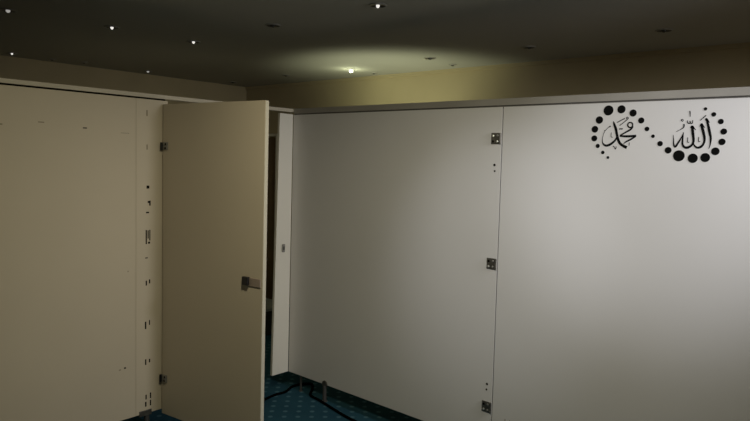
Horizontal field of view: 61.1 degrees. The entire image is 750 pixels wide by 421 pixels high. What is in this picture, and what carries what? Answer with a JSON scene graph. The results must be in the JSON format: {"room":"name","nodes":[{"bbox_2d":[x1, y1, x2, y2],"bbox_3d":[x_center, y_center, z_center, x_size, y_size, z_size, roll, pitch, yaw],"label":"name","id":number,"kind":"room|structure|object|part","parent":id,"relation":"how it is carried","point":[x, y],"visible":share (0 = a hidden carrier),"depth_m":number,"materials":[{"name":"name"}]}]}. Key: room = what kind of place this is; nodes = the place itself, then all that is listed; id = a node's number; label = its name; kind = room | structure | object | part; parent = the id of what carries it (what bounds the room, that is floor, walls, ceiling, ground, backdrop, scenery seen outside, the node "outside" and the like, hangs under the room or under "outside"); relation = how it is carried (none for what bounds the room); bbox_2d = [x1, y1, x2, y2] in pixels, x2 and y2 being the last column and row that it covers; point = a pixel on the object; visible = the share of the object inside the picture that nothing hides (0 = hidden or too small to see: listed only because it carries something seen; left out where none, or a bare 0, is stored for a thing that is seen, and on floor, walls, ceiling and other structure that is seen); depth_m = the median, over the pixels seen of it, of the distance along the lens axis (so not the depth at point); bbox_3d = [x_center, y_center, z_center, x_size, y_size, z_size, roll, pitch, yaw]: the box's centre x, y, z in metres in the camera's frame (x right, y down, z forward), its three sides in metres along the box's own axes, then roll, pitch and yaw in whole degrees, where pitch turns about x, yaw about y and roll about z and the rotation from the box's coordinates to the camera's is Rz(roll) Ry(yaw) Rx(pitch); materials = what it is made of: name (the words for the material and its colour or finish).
{"room":"mosque","nodes":[
{"label":"mosque","id":0,"kind":"room"},
{"bbox_2d":[0,55,245,103],"bbox_3d":[-4.307,-0.087,4.911,0.100,2.550,8.000,6,6,41],"label":"wall","id":1,"kind":"structure","parent":0,"point":[17,68],"depth_m":6.53,"materials":[{"name":"beige paint"}]},
{"bbox_2d":[122,334,421,420],"bbox_3d":[-0.722,1.594,1.798,9.820,0.100,8.200,6,6,41],"label":"floor","id":2,"kind":"structure","parent":0,"point":[293,405],"depth_m":4.39,"materials":[{"name":"teal carpet"}]},
{"bbox_2d":[0,85,135,420],"bbox_3d":[-2.672,0.425,2.371,0.052,2.022,3.749,6,6,41],"label":"partition panel","id":3,"kind":"object","parent":2,"relation":"on","point":[68,158],"visible":1,"depth_m":3.45,"materials":[{"name":"beige laminate"}]},
{"bbox_2d":[0,78,293,112],"bbox_3d":[-2.239,-0.614,2.744,0.036,0.049,4.960,6,6,41],"label":"rail","id":4,"kind":"object","parent":3,"relation":"on","point":[3,81],"visible":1,"depth_m":3.54,"materials":[{"name":"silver metal"}]},
{"bbox_2d":[136,98,167,420],"bbox_3d":[-1.357,0.350,3.845,0.048,2.022,0.202,6,6,41],"label":"pilaster","id":5,"kind":"object","parent":2,"relation":"on","point":[149,113],"visible":0.94,"depth_m":3.82,"materials":[{"name":"beige laminate"}]},
{"bbox_2d":[159,100,268,420],"bbox_3d":[-0.951,0.339,3.641,0.846,1.900,0.048,5,5,34],"label":"door","id":6,"kind":"structure","parent":5,"relation":"attached to","point":[215,154],"depth_m":3.61,"materials":[{"name":"beige laminate"}]},
{"bbox_3d":[-0.706,0.384,3.462,0.044,0.046,0.022,5,5,34],"label":"latch knob","id":7,"kind":"part","parent":6,"relation":"part of","materials":[{"name":"black plastic"}]},
{"bbox_3d":[-0.650,0.391,3.435,0.083,0.046,0.006,5,5,34],"label":"latch plate","id":8,"kind":"part","parent":6,"relation":"part of","materials":[{"name":"beige"}]},
{"bbox_2d":[265,298,289,335],"bbox_3d":[-1.220,1.041,6.372,0.700,0.260,0.400,6,6,41],"label":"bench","id":9,"kind":"object","parent":2,"relation":"on","point":[268,313],"visible":0.09,"depth_m":6.11,"materials":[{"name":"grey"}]},
{"bbox_2d":[264,382,356,420],"bbox_3d":[-0.207,1.366,4.149,1.400,0.017,0.611,6,6,41],"label":"cable","id":10,"kind":"object","parent":2,"relation":"on","point":[305,383],"visible":0.9,"depth_m":4.51,"materials":[{"name":"black rubber"}]},
{"bbox_2d":[289,107,503,420],"bbox_3d":[0.031,0.378,4.086,1.735,2.013,0.049,6,6,41],"label":"partition panel","id":11,"kind":"object","parent":2,"relation":"on","point":[396,214],"visible":0.99,"depth_m":3.97,"materials":[{"name":"grey laminate"}]},
{"bbox_2d":[270,113,292,375],"bbox_3d":[-0.673,0.254,4.598,0.032,1.897,0.150,6,6,41],"label":"pilaster","id":12,"kind":"object","parent":11,"relation":"attached to","point":[282,238],"visible":1,"depth_m":4.59,"materials":[{"name":"beige laminate"}]},
{"bbox_3d":[0.627,1.108,3.582,0.062,0.062,0.009,6,6,41],"label":"hinge plate","id":13,"kind":"part","parent":11,"relation":"part of","materials":[{"name":"metal"}]},
{"bbox_3d":[0.645,0.296,3.524,0.062,0.062,0.009,6,6,41],"label":"hinge plate","id":14,"kind":"part","parent":11,"relation":"part of","materials":[{"name":"metal"}]},
{"bbox_3d":[0.661,-0.394,3.474,0.062,0.062,0.009,6,6,41],"label":"hinge plate","id":15,"kind":"part","parent":11,"relation":"part of","materials":[{"name":"metal"}]},
{"bbox_2d":[294,87,749,114],"bbox_3d":[1.928,-0.459,2.362,6.698,0.051,0.038,6,6,41],"label":"rail","id":16,"kind":"object","parent":11,"relation":"on","point":[733,92],"visible":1,"depth_m":3.25,"materials":[{"name":"grey metal"}]},
{"bbox_2d":[492,97,749,420],"bbox_3d":[1.513,0.524,2.782,2.248,2.013,0.032,6,6,41],"label":"partition panel","id":17,"kind":"object","parent":2,"relation":"on","point":[623,279],"visible":1,"depth_m":3.04,"materials":[{"name":"grey laminate"}]},
{"bbox_2d":[591,105,726,162],"bbox_3d":[1.288,-0.357,2.923,0.599,0.267,0.001,6,6,41],"label":"decal","id":18,"kind":"object","parent":17,"relation":"attached to","point":[678,155],"visible":1,"depth_m":2.86,"materials":[{"name":"black plastic"}]},
{"bbox_2d":[0,0,749,86],"bbox_3d":[-0.642,-1.047,1.592,9.820,0.100,8.200,6,6,41],"label":"ceiling","id":19,"kind":"structure","parent":0,"point":[315,40],"depth_m":4.22,"materials":[{"name":"paint"}]},
{"bbox_2d":[0,8,17,12],"bbox_3d":[-2.239,-1.215,3.873,0.102,0.017,0.102,6,6,41],"label":"recessed light","id":20,"kind":"object","parent":19,"relation":"in","point":[7,10],"visible":1,"depth_m":3.87,"materials":[{"name":"grey"}]},
{"bbox_2d":[104,25,119,28],"bbox_3d":[-1.781,-1.234,4.300,0.102,0.017,0.102,6,6,41],"label":"recessed light","id":21,"kind":"object","parent":19,"relation":"in","point":[105,26],"visible":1,"depth_m":4.29,"materials":[{"name":"grey"}]},
{"bbox_2d":[186,40,200,43],"bbox_3d":[-1.359,-1.257,4.755,0.102,0.017,0.102,6,6,41],"label":"recessed light","id":22,"kind":"object","parent":19,"relation":"in","point":[188,41],"visible":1,"depth_m":4.75,"materials":[{"name":"grey"}]},
{"bbox_2d":[265,23,280,27],"bbox_3d":[-0.655,-1.183,4.078,0.102,0.017,0.102,6,6,41],"label":"recessed light","id":23,"kind":"object","parent":19,"relation":"in","point":[272,25],"visible":1,"depth_m":4.06,"materials":[{"name":"grey"}]},
{"bbox_2d":[369,3,386,7],"bbox_3d":[0.016,-1.115,3.472,0.102,0.017,0.102,6,6,41],"label":"recessed light","id":24,"kind":"object","parent":19,"relation":"in","point":[373,5],"visible":1,"depth_m":3.46,"materials":[{"name":"grey"}]},
{"bbox_2d":[424,57,435,59],"bbox_3d":[0.449,-1.236,5.180,0.102,0.017,0.102,6,6,41],"label":"recessed light","id":25,"kind":"object","parent":19,"relation":"in","point":[427,58],"visible":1,"depth_m":5.17,"materials":[{"name":"grey"}]},
{"bbox_2d":[522,46,535,48],"bbox_3d":[1.107,-1.168,4.569,0.102,0.017,0.102,6,6,41],"label":"recessed light","id":26,"kind":"object","parent":19,"relation":"in","point":[523,47],"visible":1,"depth_m":4.56,"materials":[{"name":"grey"}]},
{"bbox_2d":[655,28,672,32],"bbox_3d":[1.766,-1.094,3.879,0.102,0.017,0.102,6,6,41],"label":"recessed light","id":27,"kind":"object","parent":19,"relation":"in","point":[663,30],"visible":1,"depth_m":3.87,"materials":[{"name":"grey"}]},
{"bbox_2d":[246,47,749,303],"bbox_3d":[2.013,0.119,4.715,9.820,2.550,0.100,6,6,41],"label":"wall","id":28,"kind":"structure","parent":0,"point":[725,68],"depth_m":5.22,"materials":[{"name":"beige paint"}]},
{"bbox_2d":[266,134,277,298],"bbox_3d":[-1.332,0.079,7.588,0.542,1.980,0.058,6,6,41],"label":"door","id":29,"kind":"structure","parent":28,"relation":"in","point":[272,142],"depth_m":7.49,"materials":[{"name":"brown wood"}]},
{"bbox_3d":[-1.332,0.079,7.588,0.542,1.980,0.058,6,6,41],"label":"frame","id":30,"kind":"part","parent":29,"relation":"part of","materials":[{"name":"black"}]},
{"bbox_2d":[245,42,749,89],"bbox_3d":[2.011,-1.135,4.573,9.620,0.030,0.018,6,6,41],"label":"trim","id":31,"kind":"structure","parent":28,"relation":"attached to","point":[747,44],"depth_m":5.19,"materials":[{"name":"beige paint"}]}
]}

